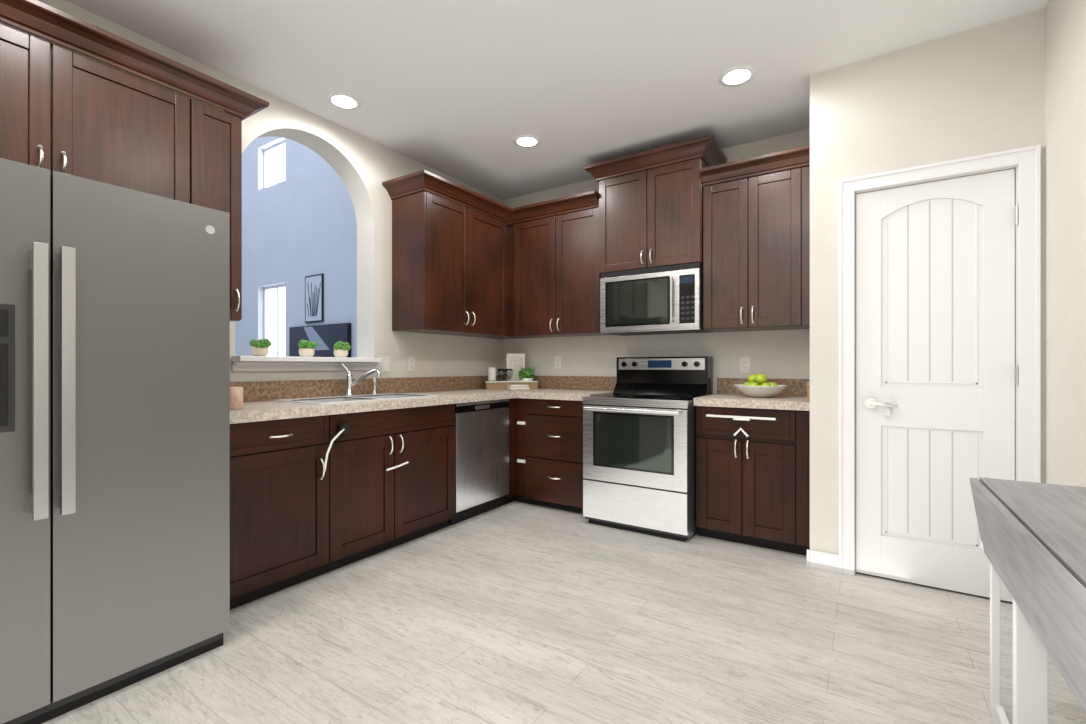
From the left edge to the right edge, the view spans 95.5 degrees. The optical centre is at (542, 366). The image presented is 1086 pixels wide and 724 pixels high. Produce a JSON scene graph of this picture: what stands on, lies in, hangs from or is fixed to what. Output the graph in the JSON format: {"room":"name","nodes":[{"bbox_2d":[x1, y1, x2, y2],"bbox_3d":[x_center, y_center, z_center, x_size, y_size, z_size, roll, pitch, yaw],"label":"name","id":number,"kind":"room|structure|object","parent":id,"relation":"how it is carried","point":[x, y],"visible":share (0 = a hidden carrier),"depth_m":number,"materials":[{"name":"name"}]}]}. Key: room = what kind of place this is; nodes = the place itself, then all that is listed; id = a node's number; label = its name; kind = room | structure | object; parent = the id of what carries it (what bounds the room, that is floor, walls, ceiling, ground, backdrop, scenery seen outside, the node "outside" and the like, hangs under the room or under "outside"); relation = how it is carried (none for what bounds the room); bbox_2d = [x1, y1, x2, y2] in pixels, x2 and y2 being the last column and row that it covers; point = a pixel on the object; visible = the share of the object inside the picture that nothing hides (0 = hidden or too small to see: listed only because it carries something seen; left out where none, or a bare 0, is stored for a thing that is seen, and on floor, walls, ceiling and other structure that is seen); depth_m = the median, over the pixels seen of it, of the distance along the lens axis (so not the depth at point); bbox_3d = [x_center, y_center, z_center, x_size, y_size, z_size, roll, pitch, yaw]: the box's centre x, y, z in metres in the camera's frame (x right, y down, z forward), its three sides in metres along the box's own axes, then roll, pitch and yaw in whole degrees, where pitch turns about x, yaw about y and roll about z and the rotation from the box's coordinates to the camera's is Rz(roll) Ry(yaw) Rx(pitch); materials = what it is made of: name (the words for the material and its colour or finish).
{"room":"kitchen","nodes":[
{"label":"kitchen","id":0,"kind":"room"},
{"bbox_2d":[1,0,502,381],"bbox_3d":[-2.402,-1.668,2.016,0.200,5.600,7.000,0,0,33],"label":"wall","id":1,"kind":"structure","parent":0,"point":[363,167],"depth_m":3.63,"materials":[{"name":"paint"}]},
{"bbox_2d":[0,0,79,176],"bbox_3d":[-2.178,-1.003,1.848,0.352,0.710,0.535,0,0,33],"label":"upper cabinet","id":2,"kind":"object","parent":1,"relation":"attached to","point":[40,78],"depth_m":1.89,"materials":[{"name":"brown wood"}]},
{"bbox_2d":[80,24,195,204],"bbox_3d":[-1.951,-1.003,2.193,0.352,0.710,0.534,0,0,33],"label":"upper cabinet","id":3,"kind":"object","parent":1,"relation":"attached to","point":[138,134],"depth_m":2.14,"materials":[{"name":"brown wood"}]},
{"bbox_2d":[196,76,247,321],"bbox_3d":[-1.758,-0.795,2.487,0.352,1.125,0.292,0,0,33],"label":"upper cabinet","id":4,"kind":"object","parent":1,"relation":"attached to","point":[218,132],"depth_m":2.44,"materials":[{"name":"brown wood"}]},
{"bbox_2d":[232,356,381,370],"bbox_3d":[-1.553,-0.015,3.236,0.320,0.087,0.969,0,0,33],"label":"window sill","id":5,"kind":"structure","parent":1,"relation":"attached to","point":[264,363],"depth_m":3.07,"materials":[{"name":"white"}]},
{"bbox_2d":[249,338,271,355],"bbox_3d":[-1.704,-0.115,2.986,0.122,0.109,0.111,0,0,33],"label":"plant pot","id":6,"kind":"object","parent":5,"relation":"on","point":[260,347],"visible":0.98,"depth_m":2.95,"materials":[{"name":"beige ceramic"}]},
{"bbox_2d":[298,340,317,356],"bbox_3d":[-1.549,-0.118,3.227,0.124,0.116,0.118,0,0,33],"label":"plant pot","id":7,"kind":"object","parent":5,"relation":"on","point":[306,347],"visible":0.98,"depth_m":3.19,"materials":[{"name":"beige ceramic"}]},
{"bbox_2d":[333,341,350,356],"bbox_3d":[-1.409,-0.118,3.439,0.128,0.117,0.115,0,0,33],"label":"plant pot","id":8,"kind":"object","parent":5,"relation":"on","point":[341,349],"visible":0.98,"depth_m":3.40,"materials":[{"name":"beige ceramic"}]},
{"bbox_2d":[382,356,389,371],"bbox_3d":[-1.172,-0.018,3.695,0.010,0.116,0.072,0,0,33],"label":"electrical outlet","id":9,"kind":"object","parent":1,"relation":"attached to","point":[385,363],"visible":1,"depth_m":3.69,"materials":[{"name":"white plastic"}]},
{"bbox_2d":[407,357,414,370],"bbox_3d":[-1.040,-0.018,3.897,0.008,0.116,0.072,0,0,33],"label":"electrical outlet","id":10,"kind":"object","parent":1,"relation":"attached to","point":[410,363],"visible":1,"depth_m":3.89,"materials":[{"name":"white plastic"}]},
{"bbox_2d":[388,172,475,335],"bbox_3d":[-0.850,-0.818,3.869,0.352,1.100,0.541,0,0,33],"label":"upper cabinet","id":11,"kind":"object","parent":1,"relation":"attached to","point":[434,236],"depth_m":3.69,"materials":[{"name":"brown wood"}]},
{"bbox_2d":[467,196,507,338],"bbox_3d":[-0.615,-0.818,4.228,0.352,1.100,0.561,0,0,33],"label":"upper cabinet","id":12,"kind":"object","parent":1,"relation":"attached to","point":[498,270],"depth_m":4.19,"materials":[{"name":"brown wood"}]},
{"bbox_2d":[235,128,809,393],"bbox_3d":[-1.685,-1.668,5.823,10.818,5.600,0.150,0,0,33],"label":"wall","id":13,"kind":"structure","parent":0,"point":[299,223],"depth_m":6.36,"materials":[{"name":"paint"}]},
{"bbox_2d":[264,141,284,187],"bbox_3d":[-3.936,-2.978,7.340,0.750,0.640,0.045,0,0,33],"label":"window","id":14,"kind":"structure","parent":13,"relation":"in","point":[274,164],"depth_m":7.41,"materials":[{"name":"white glass"}]},
{"bbox_2d":[264,284,284,355],"bbox_3d":[-3.936,-0.510,7.340,0.750,1.384,0.045,0,0,33],"label":"window","id":15,"kind":"structure","parent":13,"relation":"in","point":[274,315],"depth_m":7.39,"materials":[{"name":"white glass"}]},
{"bbox_2d":[305,273,323,322],"bbox_3d":[-3.080,-0.908,6.634,0.404,0.635,0.024,0,0,33],"label":"picture frame","id":16,"kind":"object","parent":13,"relation":"attached to","point":[314,298],"visible":0.98,"depth_m":6.61,"materials":[{"name":"black"}]},
{"bbox_2d":[289,323,350,357],"bbox_3d":[-2.981,-0.171,6.551,1.323,0.745,0.053,0,0,33],"label":"tv","id":17,"kind":"object","parent":13,"relation":"attached to","point":[327,337],"visible":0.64,"depth_m":6.47,"materials":[{"name":"black"}]},
{"bbox_2d":[512,212,572,338],"bbox_3d":[0.018,-0.770,4.400,0.557,1.005,0.352,0,0,33],"label":"upper cabinet","id":18,"kind":"object","parent":13,"relation":"attached to","point":[537,241],"depth_m":4.24,"materials":[{"name":"brown wood"}]},
{"bbox_2d":[555,356,561,368],"bbox_3d":[0.138,-0.036,4.529,0.072,0.116,0.008,0,0,33],"label":"electrical outlet","id":19,"kind":"object","parent":13,"relation":"attached to","point":[558,362],"visible":1,"depth_m":4.52,"materials":[{"name":"white plastic"}]},
{"bbox_2d":[564,204,610,335],"bbox_3d":[0.348,-0.770,4.184,0.475,1.005,0.352,0,0,33],"label":"upper cabinet","id":20,"kind":"object","parent":13,"relation":"attached to","point":[581,282],"depth_m":4.01,"materials":[{"name":"brown wood"}]},
{"bbox_2d":[596,152,655,275],"bbox_3d":[0.734,-1.145,3.912,0.461,0.835,0.382,0,0,33],"label":"upper cabinet","id":21,"kind":"object","parent":13,"relation":"attached to","point":[625,199],"depth_m":3.75,"materials":[{"name":"brown wood"}]},
{"bbox_2d":[600,262,711,335],"bbox_3d":[0.865,-0.491,3.788,0.765,0.467,0.442,0,0,33],"label":"microwave","id":22,"kind":"object","parent":21,"relation":"attached to","point":[658,300],"visible":1,"depth_m":3.62,"materials":[{"name":"grey metal"}]},
{"bbox_2d":[656,140,715,266],"bbox_3d":[1.016,-1.145,3.727,0.458,0.835,0.382,0,0,33],"label":"upper cabinet","id":23,"kind":"object","parent":13,"relation":"attached to","point":[682,173],"depth_m":3.52,"materials":[{"name":"brown wood"}]},
{"bbox_2d":[703,172,763,331],"bbox_3d":[1.370,-0.766,3.512,0.361,1.015,0.352,0,0,33],"label":"upper cabinet","id":24,"kind":"object","parent":13,"relation":"attached to","point":[731,266],"depth_m":3.36,"materials":[{"name":"brown wood"}]},
{"bbox_2d":[740,357,749,372],"bbox_3d":[1.490,-0.010,3.641,0.072,0.116,0.008,0,0,33],"label":"electrical outlet","id":25,"kind":"object","parent":13,"relation":"attached to","point":[744,364],"visible":1,"depth_m":3.64,"materials":[{"name":"white plastic"}]},
{"bbox_2d":[760,160,809,330],"bbox_3d":[1.607,-0.766,3.357,0.450,1.015,0.352,0,0,33],"label":"upper cabinet","id":26,"kind":"object","parent":13,"relation":"attached to","point":[784,192],"depth_m":3.18,"materials":[{"name":"brown wood"}]},
{"bbox_2d":[66,0,1048,199],"bbox_3d":[-0.773,-1.706,0.946,3.698,0.120,7.000,0,0,33],"label":"ceiling","id":27,"kind":"structure","parent":0,"point":[467,91],"depth_m":2.66,"materials":[{"name":"white paint"}]},
{"bbox_2d":[327,92,360,109],"bbox_3d":[-1.235,-1.643,3.061,0.196,0.006,0.196,0,0,33],"label":"recessed light","id":28,"kind":"object","parent":27,"relation":"in","point":[345,101],"visible":1,"depth_m":3.06,"materials":[{"name":"white plastic"}]},
{"bbox_2d":[514,135,539,147],"bbox_3d":[-0.117,-1.643,3.605,0.196,0.006,0.196,0,0,33],"label":"recessed light","id":29,"kind":"object","parent":27,"relation":"in","point":[527,141],"visible":1,"depth_m":3.60,"materials":[{"name":"white plastic"}]},
{"bbox_2d":[719,66,755,86],"bbox_3d":[1.101,-1.643,2.798,0.196,0.006,0.196,0,0,33],"label":"recessed light","id":30,"kind":"object","parent":27,"relation":"in","point":[736,76],"visible":1,"depth_m":2.79,"materials":[{"name":"white"}]},
{"bbox_2d":[42,495,1085,723],"bbox_3d":[-3.671,1.162,2.892,10.918,0.060,7.270,0,0,33],"label":"floor","id":31,"kind":"structure","parent":0,"point":[514,612],"depth_m":2.01,"materials":[{"name":"beige tile"}]},
{"bbox_2d":[0,158,229,723],"bbox_3d":[-1.829,0.256,1.820,0.872,1.752,0.910,0,0,33],"label":"fridge","id":32,"kind":"object","parent":31,"relation":"on","point":[114,438],"visible":1,"depth_m":1.67,"materials":[{"name":"grey metal"}]},
{"bbox_2d":[230,411,337,608],"bbox_3d":[-1.546,0.696,2.547,0.642,0.873,0.601,0,0,33],"label":"base cabinet","id":33,"kind":"object","parent":31,"relation":"on","point":[326,476],"depth_m":2.44,"materials":[{"name":"brown wood"}]},
{"bbox_2d":[230,387,549,418],"bbox_3d":[-0.926,0.233,3.502,0.629,0.052,2.890,0,0,33],"label":"countertop","id":34,"kind":"structure","parent":33,"relation":"on","point":[261,408],"depth_m":2.89,"materials":[{"name":"beige stone"}]},
{"bbox_2d":[230,387,242,408],"bbox_3d":[-1.500,0.153,2.387,0.084,0.105,0.084,0,0,33],"label":"candle","id":35,"kind":"object","parent":34,"relation":"on","point":[236,397],"visible":0.65,"depth_m":2.36,"materials":[{"name":"pink wax"}]},
{"bbox_2d":[278,391,425,402],"bbox_3d":[-1.162,0.294,3.152,0.485,0.190,0.860,0,0,33],"label":"sink","id":36,"kind":"object","parent":34,"relation":"in","point":[381,394],"depth_m":3.17,"materials":[{"name":"silver metal"}]},
{"bbox_2d":[341,363,381,394],"bbox_3d":[-1.172,0.089,3.329,0.266,0.221,0.263,0,0,33],"label":"faucet","id":37,"kind":"object","parent":34,"relation":"on","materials":[{"name":"silver metal"}]},
{"bbox_2d":[484,354,537,389],"bbox_3d":[-0.290,0.045,4.497,0.483,0.322,0.212,0,0,-12],"label":"tray","id":38,"kind":"object","parent":34,"relation":"on","point":[515,372],"visible":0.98,"depth_m":4.46,"materials":[{"name":"wood"}]},
{"bbox_2d":[507,385,529,389],"bbox_3d":[-0.217,0.184,4.323,0.170,0.042,0.130,0,0,-20],"label":"towel","id":39,"kind":"object","parent":34,"relation":"on","point":[517,387],"visible":1,"depth_m":4.27,"materials":[{"name":"beige fabric"}]},
{"bbox_2d":[338,403,456,567],"bbox_3d":[-1.133,0.696,3.174,0.642,0.873,1.041,0,0,33],"label":"base cabinet","id":40,"kind":"object","parent":31,"relation":"on","point":[396,465],"depth_m":3.00,"materials":[{"name":"brown wood"}]},
{"bbox_2d":[449,399,508,525],"bbox_3d":[-0.672,0.698,3.863,0.564,0.868,0.610,0,0,33],"label":"dishwasher","id":41,"kind":"object","parent":31,"relation":"on","point":[481,457],"visible":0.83,"depth_m":3.68,"materials":[{"name":"grey metal"}]},
{"bbox_2d":[490,399,525,503],"bbox_3d":[-0.268,0.696,4.438,0.701,0.873,0.602,0,0,33],"label":"base cabinet","id":42,"kind":"object","parent":31,"relation":"on","point":[517,407],"depth_m":4.02,"materials":[{"name":"brown wood"}]},
{"bbox_2d":[526,399,584,513],"bbox_3d":[0.275,0.696,4.082,0.597,0.873,0.602,0,0,33],"label":"base cabinet","id":43,"kind":"object","parent":31,"relation":"on","point":[554,427],"depth_m":3.84,"materials":[{"name":"brown wood"}]},
{"bbox_2d":[518,387,612,402],"bbox_3d":[0.238,0.233,4.090,0.670,0.052,0.629,0,0,33],"label":"countertop","id":44,"kind":"structure","parent":43,"relation":"on","point":[555,392],"depth_m":3.89,"materials":[{"name":"beige stone"}]},
{"bbox_2d":[583,356,712,541],"bbox_3d":[0.781,0.529,3.612,0.757,1.205,0.768,0,0,33],"label":"range","id":45,"kind":"object","parent":31,"relation":"on","point":[639,449],"visible":0.96,"depth_m":3.36,"materials":[{"name":"grey metal"}]},
{"bbox_2d":[696,407,809,555],"bbox_3d":[1.446,0.696,3.312,0.669,0.873,0.602,0,0,33],"label":"base cabinet","id":46,"kind":"object","parent":31,"relation":"on","point":[753,467],"depth_m":3.05,"materials":[{"name":"brown wood"}]},
{"bbox_2d":[694,395,809,410],"bbox_3d":[1.438,0.233,3.302,0.676,0.052,0.629,0,0,33],"label":"countertop","id":47,"kind":"structure","parent":46,"relation":"on","point":[777,402],"depth_m":3.07,"materials":[{"name":"beige stone"}]},
{"bbox_2d":[735,372,787,397],"bbox_3d":[1.450,0.122,3.290,0.330,0.168,0.330,0,0,33],"label":"fruit bowl","id":48,"kind":"object","parent":47,"relation":"on","point":[756,386],"visible":1,"depth_m":3.22,"materials":[{"name":"white ceramic"}]},
{"bbox_2d":[969,477,1085,723],"bbox_3d":[1.251,0.750,1.039,0.376,0.763,1.278,0,0,33],"label":"table","id":49,"kind":"object","parent":31,"relation":"on","point":[1033,539],"visible":1,"depth_m":1.23,"materials":[{"name":"grey wood"}]},
{"bbox_2d":[810,8,1044,572],"bbox_3d":[2.102,-0.257,2.824,0.954,2.778,0.704,0,0,33],"label":"wall","id":50,"kind":"structure","parent":0,"point":[977,91],"depth_m":2.57,"materials":[{"name":"paint"}]},
{"bbox_2d":[807,549,838,571],"bbox_3d":[0.174,1.085,-0.098,0.968,0.095,6.295,0,0,33],"label":"baseboard","id":51,"kind":"structure","parent":50,"relation":"attached to","point":[823,560],"depth_m":2.74,"materials":[{"name":"white wood"}]},
{"bbox_2d":[856,169,1017,601],"bbox_3d":[1.972,0.091,2.495,0.655,2.057,0.094,0,0,33],"label":"pantry door","id":52,"kind":"structure","parent":50,"relation":"in","point":[936,375],"depth_m":2.51,"materials":[{"name":"white wood"}]},
{"bbox_2d":[839,144,1040,575],"bbox_3d":[1.986,0.058,2.535,0.795,2.149,0.142,0,0,33],"label":"door frame","id":53,"kind":"structure","parent":50,"relation":"attached to","point":[1026,161],"depth_m":2.36,"materials":[{"name":"white wood"}]},
{"bbox_2d":[1045,0,1085,486],"bbox_3d":[0.823,-0.307,-0.102,0.120,2.878,7.000,0,0,33],"label":"wall","id":54,"kind":"structure","parent":0,"point":[1065,242],"depth_m":2.03,"materials":[{"name":"paint"}]}
]}

